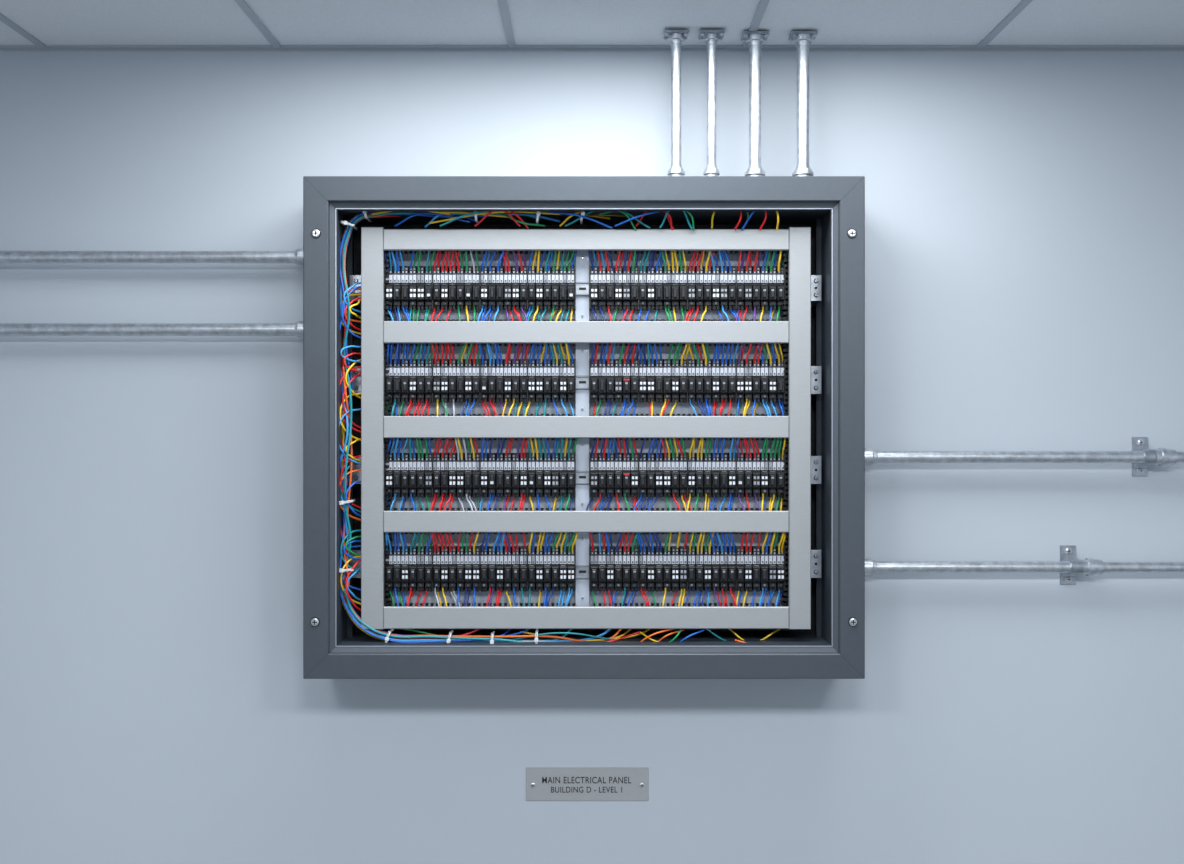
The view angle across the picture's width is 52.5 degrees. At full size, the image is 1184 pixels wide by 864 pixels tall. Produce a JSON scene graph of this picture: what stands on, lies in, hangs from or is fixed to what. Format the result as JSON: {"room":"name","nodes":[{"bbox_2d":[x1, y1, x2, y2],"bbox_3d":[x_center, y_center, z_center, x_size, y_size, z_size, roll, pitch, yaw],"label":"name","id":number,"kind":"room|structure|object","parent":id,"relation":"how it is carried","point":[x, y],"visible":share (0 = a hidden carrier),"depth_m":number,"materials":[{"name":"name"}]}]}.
{"room":"electrical room","nodes":[
{"label":"electrical room","id":0,"kind":"room"},
{"bbox_2d":[0,51,1183,863],"bbox_3d":[0.000,0.295,3.060,5.200,2.710,0.120,0,0,0],"label":"wall","id":1,"kind":"structure","parent":0,"point":[1024,210],"depth_m":3.00,"materials":[{"name":"white paint"}]},
{"bbox_2d":[0,320,302,338],"bbox_3d":[-1.632,-0.252,2.966,1.935,0.098,0.068,0,0,0],"label":"conduit","id":2,"kind":"object","parent":1,"relation":"attached to","point":[295,329],"visible":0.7,"depth_m":2.94,"materials":[{"name":"metal"}]},
{"bbox_2d":[0,248,302,265],"bbox_3d":[-1.632,-0.431,2.966,1.935,0.098,0.068,0,0,0],"label":"conduit","id":3,"kind":"object","parent":1,"relation":"attached to","point":[296,256],"visible":0.73,"depth_m":2.94,"materials":[{"name":"metal"}]},
{"bbox_2d":[303,176,864,678],"bbox_3d":[-0.018,-0.010,2.877,1.293,1.157,0.245,0,0,0],"label":"electrical panel","id":4,"kind":"object","parent":1,"relation":"attached to","point":[555,427],"visible":1,"depth_m":2.82,"materials":[{"name":"grey metal"}]},
{"bbox_2d":[526,768,647,800],"bbox_3d":[-0.012,0.880,2.997,0.306,0.082,0.006,0,0,0],"label":"sign","id":5,"kind":"object","parent":1,"relation":"attached to","point":[542,784],"visible":1,"depth_m":3.00,"materials":[{"name":"silver metal"}]},
{"bbox_2d":[865,437,1183,475],"bbox_3d":[1.614,0.061,2.966,1.972,0.098,0.069,0,0,0],"label":"conduit","id":6,"kind":"object","parent":1,"relation":"attached to","point":[1140,456],"visible":0.95,"depth_m":2.94,"materials":[{"name":"metal"}]},
{"bbox_2d":[865,545,1183,584],"bbox_3d":[1.614,0.332,2.966,1.972,0.098,0.068,0,0,0],"label":"conduit","id":7,"kind":"object","parent":1,"relation":"attached to","point":[1068,566],"visible":0.93,"depth_m":2.94,"materials":[{"name":"metal"}]},
{"bbox_2d":[0,0,1183,50],"bbox_3d":[0.000,-1.006,0.400,5.440,0.108,5.440,0,0,0],"label":"ceiling","id":8,"kind":"structure","parent":0,"point":[25,25],"depth_m":2.84,"materials":[{"name":"tile"}]},
{"bbox_2d":[663,30,688,175],"bbox_3d":[0.202,-0.774,2.885,0.058,0.370,0.052,0,0,0],"label":"conduit","id":9,"kind":"object","parent":8,"relation":"hanging from","point":[675,37],"depth_m":2.87,"materials":[{"name":"silver metal"}]},
{"bbox_2d":[698,30,724,175],"bbox_3d":[0.287,-0.774,2.885,0.060,0.370,0.052,0,0,0],"label":"conduit","id":10,"kind":"object","parent":8,"relation":"hanging from","point":[711,37],"depth_m":2.87,"materials":[{"name":"silver metal"}]},
{"bbox_2d":[741,31,769,175],"bbox_3d":[0.393,-0.774,2.895,0.063,0.370,0.052,0,0,0],"label":"conduit","id":11,"kind":"object","parent":8,"relation":"hanging from","point":[754,39],"depth_m":2.88,"materials":[{"name":"silver metal"}]},
{"bbox_2d":[788,31,817,175],"bbox_3d":[0.509,-0.774,2.895,0.063,0.370,0.052,0,0,0],"label":"conduit","id":12,"kind":"object","parent":8,"relation":"hanging from","point":[802,39],"depth_m":2.88,"materials":[{"name":"silver metal"}]}
]}

